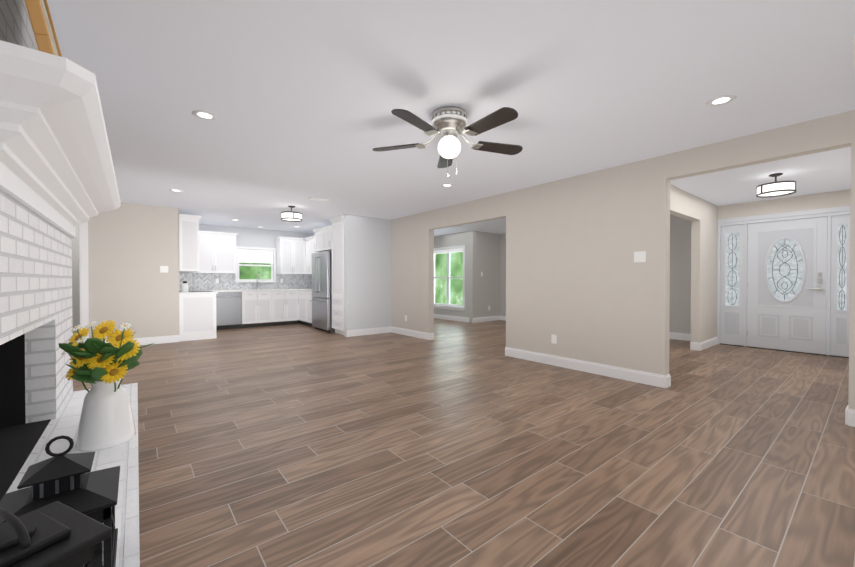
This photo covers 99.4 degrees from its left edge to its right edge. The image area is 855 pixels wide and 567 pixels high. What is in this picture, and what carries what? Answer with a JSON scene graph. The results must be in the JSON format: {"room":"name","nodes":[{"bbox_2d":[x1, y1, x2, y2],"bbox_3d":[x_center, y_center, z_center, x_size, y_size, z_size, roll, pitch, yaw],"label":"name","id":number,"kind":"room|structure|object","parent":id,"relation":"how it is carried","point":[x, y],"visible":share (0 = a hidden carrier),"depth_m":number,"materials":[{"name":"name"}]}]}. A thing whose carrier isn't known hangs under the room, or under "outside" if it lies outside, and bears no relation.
{"room":"living room","nodes":[
{"label":"living room","id":0,"kind":"room"},
{"bbox_2d":[0,0,72,501],"bbox_3d":[-1.667,-0.098,0.491,1.290,2.450,4.150,0,1,-39],"label":"brick fireplace","id":1,"kind":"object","parent":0,"point":[36,385],"depth_m":1.79,"materials":[{"name":"white brick"}]},
{"bbox_2d":[0,40,120,237],"bbox_3d":[-1.786,-0.471,1.871,0.253,0.312,2.355,0,1,-39],"label":"mantel shelf","id":2,"kind":"object","parent":1,"relation":"attached to","point":[56,167],"visible":1,"depth_m":0.99,"materials":[{"name":"white wood"}]},
{"bbox_2d":[24,0,61,56],"bbox_3d":[-1.323,-1.009,1.216,0.183,0.769,0.720,0,1,-39],"label":"picture frame","id":3,"kind":"object","parent":2,"relation":"on","point":[42,25],"visible":0.44,"depth_m":0.98,"materials":[{"name":"brown wood"}]},
{"bbox_2d":[72,227,79,332],"bbox_3d":[-6.459,-0.155,7.128,2.130,2.450,0.100,0,1,-39],"label":"wall","id":4,"kind":"structure","parent":0,"point":[75,288],"depth_m":6.89,"materials":[{"name":"grey paint"}]},
{"bbox_2d":[88,203,178,340],"bbox_3d":[-5.113,-0.148,6.298,1.310,2.450,0.120,0,1,-39],"label":"wall","id":5,"kind":"structure","parent":0,"point":[132,248],"depth_m":6.28,"materials":[{"name":"beige paint"}]},
{"bbox_2d":[105,335,179,344],"bbox_3d":[-5.033,1.012,6.284,1.215,0.130,0.015,0,1,-39],"label":"baseboard","id":6,"kind":"structure","parent":5,"relation":"attached to","point":[159,339],"depth_m":6.46,"materials":[{"name":"white wood"}]},
{"bbox_2d":[160,266,167,272],"bbox_3d":[-4.731,-0.255,6.516,0.120,0.118,0.016,0,1,-39],"label":"light switch","id":7,"kind":"object","parent":5,"relation":"attached to","point":[163,269],"visible":1,"depth_m":6.52,"materials":[{"name":"white plastic"}]},
{"bbox_2d":[199,224,312,289],"bbox_3d":[-4.342,-0.175,9.354,3.960,2.450,0.120,0,1,-39],"label":"wall","id":8,"kind":"structure","parent":0,"point":[253,237],"depth_m":9.24,"materials":[{"name":"white paint"}]},
{"bbox_2d":[192,231,238,272],"bbox_3d":[-4.998,-0.717,8.492,0.968,0.950,0.381,0,1,-39],"label":"upper cabinet","id":9,"kind":"object","parent":8,"relation":"attached to","point":[217,252],"visible":0.9,"depth_m":8.41,"materials":[{"name":"white wood"}]},
{"bbox_2d":[180,273,311,289],"bbox_3d":[-4.483,-0.052,9.156,3.249,0.393,0.013,0,1,-39],"label":"tile backsplash","id":10,"kind":"structure","parent":8,"relation":"attached to","point":[200,281],"depth_m":8.91,"materials":[{"name":"grey tile"}]},
{"bbox_2d":[235,246,276,281],"bbox_3d":[-4.378,-0.476,9.261,0.980,0.895,0.120,0,1,-39],"label":"kitchen window","id":11,"kind":"structure","parent":8,"relation":"in","point":[245,255],"depth_m":9.25,"materials":[{"name":"white wood"}]},
{"bbox_2d":[275,236,305,273],"bbox_3d":[-3.500,-0.728,9.695,1.016,0.950,0.381,0,1,-39],"label":"upper cabinet","id":12,"kind":"object","parent":8,"relation":"attached to","point":[290,255],"visible":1,"depth_m":9.48,"materials":[{"name":"white wood"}]},
{"bbox_2d":[344,214,390,336],"bbox_3d":[-1.192,-0.160,7.652,1.180,2.450,0.120,0,1,-39],"label":"wall","id":13,"kind":"structure","parent":0,"point":[367,272],"depth_m":7.52,"materials":[{"name":"white paint"}]},
{"bbox_2d":[347,326,390,336],"bbox_3d":[-1.196,1.001,7.571,1.060,0.130,0.015,0,1,-39],"label":"baseboard","id":14,"kind":"structure","parent":13,"relation":"attached to","point":[368,331],"depth_m":7.54,"materials":[{"name":"white wood"}]},
{"bbox_2d":[434,232,462,250],"bbox_3d":[0.602,-1.194,10.456,0.120,0.430,1.340,0,1,-39],"label":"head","id":15,"kind":"structure","parent":0,"point":[450,240],"depth_m":10.36},
{"bbox_2d":[47,0,854,235],"bbox_3d":[0.538,-1.398,4.529,10.400,0.080,14.300,0,1,-39],"label":"ceiling","id":16,"kind":"structure","parent":0,"point":[301,100],"depth_m":2.53,"materials":[{"name":"white paint"}]},
{"bbox_2d":[192,110,217,119],"bbox_3d":[-1.774,-1.343,2.889,0.176,0.010,0.176,0,1,-39],"label":"recessed light","id":17,"kind":"object","parent":16,"relation":"in","point":[206,115],"visible":1,"depth_m":2.88,"materials":[{"name":"white plastic"}]},
{"bbox_2d":[281,206,301,221],"bbox_3d":[-2.416,-1.250,6.452,0.362,0.247,0.364,0,1,-39],"label":"light","id":18,"kind":"object","parent":16,"relation":"attached to","point":[289,216],"visible":1,"depth_m":6.34,"materials":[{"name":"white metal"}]},
{"bbox_2d":[308,197,328,201],"bbox_3d":[-1.768,-1.360,5.883,0.300,0.018,0.150,0,1,-39],"label":"ceiling vent","id":19,"kind":"object","parent":16,"relation":"in","point":[317,199],"visible":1,"depth_m":5.84,"materials":[{"name":"white metal"}]},
{"bbox_2d":[441,183,452,186],"bbox_3d":[0.272,-1.361,5.020,0.176,0.010,0.176,0,1,-39],"label":"recessed light","id":20,"kind":"object","parent":16,"relation":"in","point":[447,185],"visible":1,"depth_m":5.03,"materials":[{"name":"white plastic"}]},
{"bbox_2d":[373,106,522,175],"bbox_3d":[0.200,-1.088,2.836,1.263,0.509,1.220,0,1,-39],"label":"ceiling fan","id":21,"kind":"object","parent":16,"relation":"hanging from","point":[449,124],"visible":1,"depth_m":2.79,"materials":[{"name":"silver metal"}]},
{"bbox_2d":[706,94,736,105],"bbox_3d":[2.148,-1.341,2.653,0.176,0.010,0.176,0,1,-39],"label":"recessed light","id":22,"kind":"object","parent":16,"relation":"in","point":[718,100],"visible":1,"depth_m":2.65,"materials":[{"name":"white plastic"}]},
{"bbox_2d":[756,173,795,197],"bbox_3d":[4.336,-1.233,4.513,0.362,0.247,0.364,0,1,-39],"label":"light","id":23,"kind":"object","parent":16,"relation":"attached to","point":[776,188],"visible":1,"depth_m":4.46,"materials":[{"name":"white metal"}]},
{"bbox_2d":[73,318,854,566],"bbox_3d":[0.538,1.117,4.550,10.400,0.050,14.300,0,1,-39],"label":"floor","id":24,"kind":"structure","parent":0,"point":[452,443],"depth_m":2.33,"materials":[{"name":"brown wood"}]},
{"bbox_2d":[15,383,139,566],"bbox_3d":[-1.012,0.938,0.995,0.349,0.370,4.100,0,1,-39],"label":"hearth slab","id":25,"kind":"object","parent":24,"relation":"on","point":[124,456],"visible":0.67,"depth_m":1.52,"materials":[{"name":"white brick"}]},
{"bbox_2d":[0,501,111,566],"bbox_3d":[-0.722,0.572,0.622,0.209,0.365,0.209,0,1,24],"label":"lantern","id":26,"kind":"object","parent":25,"relation":"on","point":[56,534],"visible":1,"depth_m":0.64,"materials":[{"name":"black metal"}]},
{"bbox_2d":[0,435,119,566],"bbox_3d":[-0.922,0.567,0.910,0.224,0.370,0.224,0,1,-39],"label":"lantern","id":27,"kind":"object","parent":25,"relation":"on","point":[71,480],"visible":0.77,"depth_m":0.89,"materials":[{"name":"black metal"}]},
{"bbox_2d":[59,320,153,450],"bbox_3d":[-1.500,0.461,1.715,0.341,0.568,0.322,0,1,-39],"label":"vase","id":28,"kind":"object","parent":25,"relation":"on","point":[100,366],"visible":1,"depth_m":1.65,"materials":[{"name":"white ceramic"}]},
{"bbox_2d":[179,294,216,340],"bbox_3d":[-4.931,0.631,7.608,0.600,0.868,1.865,0,1,-39],"label":"base cabinet","id":29,"kind":"object","parent":24,"relation":"on","point":[197,316],"visible":0.83,"depth_m":6.88,"materials":[{"name":"white wood"}]},
{"bbox_2d":[179,290,217,294],"bbox_3d":[-4.921,0.178,7.612,0.625,0.035,1.865,0,1,-39],"label":"countertop","id":30,"kind":"structure","parent":29,"relation":"on","point":[212,292],"depth_m":6.92,"materials":[{"name":"stone"}]},
{"bbox_2d":[181,281,187,291],"bbox_3d":[-4.578,0.061,6.845,0.110,0.210,0.108,0,1,-39],"label":"canister","id":31,"kind":"object","parent":30,"relation":"on","point":[184,286],"visible":0.98,"depth_m":6.80,"materials":[{"name":"white ceramic"}]},
{"bbox_2d":[179,290,211,291],"bbox_3d":[-4.696,0.157,7.328,0.500,0.010,0.760,0,1,-39],"label":"glass cooktop","id":32,"kind":"object","parent":30,"relation":"in","point":[199,291],"visible":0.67,"depth_m":7.10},
{"bbox_2d":[216,292,241,329],"bbox_3d":[-4.754,0.624,8.535,0.590,0.866,0.642,0,1,-39],"label":"dishwasher","id":33,"kind":"object","parent":24,"relation":"on","point":[228,310],"visible":0.65,"depth_m":8.34,"materials":[{"name":"silver metal"}]},
{"bbox_2d":[241,291,276,327],"bbox_3d":[-4.255,0.620,8.964,0.717,0.868,0.600,0,1,-39],"label":"base cabinet","id":34,"kind":"object","parent":24,"relation":"on","point":[267,308],"depth_m":8.73,"materials":[{"name":"white wood"}]},
{"bbox_2d":[273,291,298,325],"bbox_3d":[-3.778,0.616,9.347,0.715,0.868,0.600,0,1,-39],"label":"base cabinet","id":35,"kind":"object","parent":24,"relation":"on","point":[285,303],"depth_m":9.14,"materials":[{"name":"white wood"}]},
{"bbox_2d":[207,289,297,291],"bbox_3d":[-4.289,0.167,8.918,1.991,0.035,0.625,0,1,-39],"label":"countertop","id":36,"kind":"structure","parent":35,"relation":"on","point":[240,290],"depth_m":8.84,"materials":[{"name":"stone"}]},
{"bbox_2d":[298,291,305,324],"bbox_3d":[-2.898,0.617,9.299,0.600,0.868,0.580,0,1,-39],"label":"base cabinet","id":37,"kind":"object","parent":24,"relation":"on","point":[305,307],"depth_m":9.16,"materials":[{"name":"white wood"}]},
{"bbox_2d":[298,288,311,290],"bbox_3d":[-2.945,0.163,9.334,0.625,0.035,1.655,0,1,-39],"label":"countertop","id":38,"kind":"structure","parent":37,"relation":"on","point":[309,289],"depth_m":8.99,"materials":[{"name":"stone"}]},
{"bbox_2d":[306,291,312,326],"bbox_3d":[-2.600,0.620,8.927,0.600,0.868,0.583,0,1,-39],"label":"base cabinet","id":39,"kind":"object","parent":24,"relation":"on","point":[308,293],"depth_m":8.82,"materials":[{"name":"white wood"}]},
{"bbox_2d":[310,251,334,332],"bbox_3d":[-2.192,0.182,8.275,0.736,1.755,0.888,0,1,-39],"label":"refrigerator","id":40,"kind":"object","parent":24,"relation":"on","point":[321,300],"visible":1,"depth_m":7.95,"materials":[{"name":"silver metal"}]},
{"bbox_2d":[329,215,343,334],"bbox_3d":[-1.679,-0.158,7.740,0.636,2.445,0.621,0,1,-39],"label":"pantry cabinet","id":41,"kind":"object","parent":24,"relation":"on","point":[337,239],"visible":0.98,"depth_m":7.55,"materials":[{"name":"white wood"}]},
{"bbox_2d":[463,231,475,322],"bbox_3d":[1.134,-0.179,9.802,0.120,2.450,0.360,0,1,-39],"label":"wall","id":42,"kind":"structure","parent":0,"point":[469,243],"depth_m":9.70,"materials":[{"name":"grey paint"}]},
{"bbox_2d":[434,305,462,316],"bbox_3d":[0.602,0.841,10.473,0.120,0.400,1.340,0,1,-39],"label":"wall","id":43,"kind":"structure","parent":42,"relation":"attached to","point":[459,313],"depth_m":10.38,"materials":[{"name":"grey paint"}]},
{"bbox_2d":[434,245,464,310],"bbox_3d":[0.571,-0.154,10.440,0.140,1.790,1.510,0,1,-39],"label":"dining room window","id":44,"kind":"structure","parent":42,"relation":"in","point":[449,251],"depth_m":10.41,"materials":[{"name":"white"}]},
{"bbox_2d":[434,314,468,322],"bbox_3d":[0.498,0.975,10.494,0.015,0.130,1.980,0,1,-39],"label":"baseboard","id":45,"kind":"structure","parent":42,"relation":"attached to","point":[453,318],"depth_m":10.23,"materials":[{"name":"white wood"}]},
{"bbox_2d":[476,231,499,317],"bbox_3d":[1.685,-0.181,10.090,1.100,2.450,0.120,0,1,-39],"label":"wall jog","id":46,"kind":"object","parent":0,"point":[488,266],"visible":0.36,"depth_m":9.99,"materials":[{"name":"grey paint"}]},
{"bbox_2d":[473,316,499,322],"bbox_3d":[1.634,0.980,9.972,1.100,0.130,0.015,0,1,-39],"label":"baseboard","id":47,"kind":"structure","parent":46,"relation":"attached to","point":[486,319],"depth_m":9.95,"materials":[{"name":"white wood"}]},
{"bbox_2d":[391,110,854,409],"bbox_3d":[2.484,-0.128,3.922,0.120,2.450,10.300,0,1,-39],"label":"wall","id":48,"kind":"structure","parent":0,"point":[581,284],"depth_m":4.38,"materials":[{"name":"beige paint"}]},
{"bbox_2d":[391,326,428,339],"bbox_3d":[-0.387,1.002,7.397,0.015,0.130,1.300,0,1,-39],"label":"baseboard","id":49,"kind":"structure","parent":48,"relation":"attached to","point":[414,333],"depth_m":7.33,"materials":[{"name":"white wood"}]},
{"bbox_2d":[429,332,433,339],"bbox_3d":[0.079,1.006,6.927,0.120,0.130,0.015,0,1,-39],"label":"baseboard","id":50,"kind":"structure","parent":48,"relation":"attached to","point":[431,336],"depth_m":6.92,"materials":[{"name":"white wood"}]},
{"bbox_2d":[551,334,556,343],"bbox_3d":[1.683,0.740,4.825,0.008,0.118,0.075,0,1,-39],"label":"electrical outlet plate","id":51,"kind":"object","parent":48,"relation":"attached to","point":[554,339],"visible":1,"depth_m":4.82,"materials":[{"name":"white plastic"}]},
{"bbox_2d":[505,347,664,387],"bbox_3d":[1.833,1.026,4.633,0.015,0.130,2.110,0,1,-39],"label":"baseboard","id":52,"kind":"structure","parent":48,"relation":"attached to","point":[652,379],"depth_m":4.42,"materials":[{"name":"white wood"}]},
{"bbox_2d":[634,251,645,261],"bbox_3d":[2.337,-0.293,3.994,0.016,0.118,0.120,0,1,-39],"label":"light switch","id":53,"kind":"object","parent":48,"relation":"attached to","point":[640,256],"visible":1,"depth_m":3.99,"materials":[{"name":"white plastic"}]},
{"bbox_2d":[665,374,670,387],"bbox_3d":[2.552,1.033,3.847,0.120,0.130,0.015,0,1,-39],"label":"baseboard","id":54,"kind":"structure","parent":48,"relation":"attached to","point":[667,380],"depth_m":3.83,"materials":[{"name":"white wood"}]},
{"bbox_2d":[845,405,847,424],"bbox_3d":[3.330,1.041,2.878,0.120,0.130,0.015,0,1,-39],"label":"baseboard","id":55,"kind":"structure","parent":48,"relation":"attached to","point":[846,416],"depth_m":2.84,"materials":[{"name":"white wood"}]},
{"bbox_2d":[848,409,854,426],"bbox_3d":[4.469,1.055,1.351,0.015,0.130,3.790,0,1,-39],"label":"baseboard","id":56,"kind":"structure","parent":48,"relation":"attached to","point":[851,417],"depth_m":2.81,"materials":[{"name":"white wood"}]},
{"bbox_2d":[500,189,850,333],"bbox_3d":[4.162,-0.161,7.789,0.120,2.450,6.570,0,1,-39],"label":"wall","id":57,"kind":"structure","parent":0,"point":[680,277],"depth_m":6.81,"materials":[{"name":"grey paint"}]},
{"bbox_2d":[500,316,690,340],"bbox_3d":[3.563,0.993,8.435,0.015,0.130,4.830,0,1,-39],"label":"baseboard","id":58,"kind":"structure","parent":57,"relation":"attached to","point":[680,336],"depth_m":6.91,"materials":[{"name":"white wood"}]},
{"bbox_2d":[720,224,744,345],"bbox_3d":[5.313,0.027,6.316,0.056,2.072,0.320,0,1,-39],"label":"sidelight window","id":59,"kind":"structure","parent":57,"relation":"in","point":[732,282],"depth_m":6.30,"materials":[{"name":"white"}]},
{"bbox_2d":[717,206,849,357],"bbox_3d":[5.719,-0.024,5.821,0.118,2.210,1.688,0,1,-39],"label":"door frame","id":60,"kind":"structure","parent":57,"relation":"attached to","point":[815,213],"depth_m":5.90,"materials":[{"name":"white painted wood"}]},
{"bbox_2d":[747,217,827,354],"bbox_3d":[5.698,0.031,5.792,0.112,2.072,0.916,0,1,-39],"label":"front door","id":61,"kind":"structure","parent":57,"relation":"in","point":[787,287],"depth_m":5.76,"materials":[{"name":"white wood"}]},
{"bbox_2d":[830,215,849,356],"bbox_3d":[6.101,0.035,5.335,0.056,2.072,0.220,0,1,-39],"label":"sidelight window","id":62,"kind":"structure","parent":57,"relation":"in","point":[840,278],"depth_m":5.33,"materials":[{"name":"white"}]},
{"bbox_2d":[670,184,717,344],"bbox_3d":[3.713,-0.140,5.370,3.610,2.450,0.120,0,1,-39],"label":"wall","id":63,"kind":"structure","parent":0,"point":[704,233],"depth_m":5.91,"materials":[{"name":"beige paint"}]},
{"bbox_2d":[690,342,698,350],"bbox_3d":[4.334,1.015,5.879,0.015,0.130,0.120,0,1,-39],"label":"baseboard","id":64,"kind":"structure","parent":63,"relation":"attached to","point":[694,345],"depth_m":5.88,"materials":[{"name":"white wood"}]},
{"bbox_2d":[699,337,717,350],"bbox_3d":[4.773,1.013,6.144,1.000,0.130,0.015,0,1,-39],"label":"baseboard","id":65,"kind":"structure","parent":63,"relation":"attached to","point":[705,344],"depth_m":6.09,"materials":[{"name":"white wood"}]},
{"bbox_3d":[-5.281,-0.158,7.458,0.120,2.450,1.900,0,1,-39],"label":"wall","id":66,"kind":"structure","parent":0,"visible":0},
{"bbox_2d":[179,214,201,272],"bbox_3d":[-5.013,-0.761,7.513,0.361,1.055,1.888,0,1,-39],"label":"upper cabinet","id":67,"kind":"object","parent":66,"relation":"attached to","point":[188,243],"visible":0.85,"depth_m":6.79,"materials":[{"name":"white wood"}]},
{"bbox_3d":[-1.995,-0.173,9.123,0.590,2.450,3.180,0,1,-39],"label":"wall","id":68,"kind":"structure","parent":0,"visible":0},
{"bbox_2d":[306,240,307,273],"bbox_3d":[-3.030,-0.712,9.655,0.335,0.920,0.379,0,1,-39],"label":"upper cabinet","id":69,"kind":"object","parent":68,"relation":"attached to","point":[306,240],"depth_m":9.63,"materials":[{"name":"white wood"}]},
{"bbox_2d":[308,236,315,273],"bbox_3d":[-2.771,-0.710,9.332,0.335,0.920,0.551,0,1,-39],"label":"upper cabinet","id":70,"kind":"object","parent":68,"relation":"attached to","point":[310,243],"depth_m":9.41,"materials":[{"name":"white wood"}]},
{"bbox_2d":[313,226,330,251],"bbox_3d":[-2.142,-0.991,8.305,0.641,0.500,0.896,0,1,-39],"label":"upper cabinet","id":71,"kind":"object","parent":68,"relation":"attached to","point":[322,239],"visible":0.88,"depth_m":8.12,"materials":[{"name":"white wood"}]},
{"bbox_3d":[-5.935,-1.172,5.628,0.800,0.390,0.120,0,1,-39],"label":"wall","id":72,"kind":"structure","parent":0,"visible":0},
{"bbox_2d":[79,221,88,342],"bbox_3d":[-5.929,0.007,5.631,0.980,2.150,0.140,0,1,-39],"label":"door frame","id":73,"kind":"structure","parent":72,"relation":"attached to","point":[83,273],"depth_m":5.85,"materials":[{"name":"white wood"}]},
{"label":"outside","id":74,"kind":"structure","parent":0,"visible":0},
{"bbox_2d":[239,263,270,278],"bbox_3d":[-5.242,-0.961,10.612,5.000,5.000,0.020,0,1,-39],"label":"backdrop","id":75,"kind":"structure","parent":74,"point":[244,273],"depth_m":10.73,"materials":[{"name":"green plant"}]},
{"bbox_2d":[435,252,462,304],"bbox_3d":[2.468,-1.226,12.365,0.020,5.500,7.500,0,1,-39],"label":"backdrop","id":76,"kind":"structure","parent":74,"point":[456,273],"depth_m":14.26,"materials":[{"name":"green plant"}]}
]}

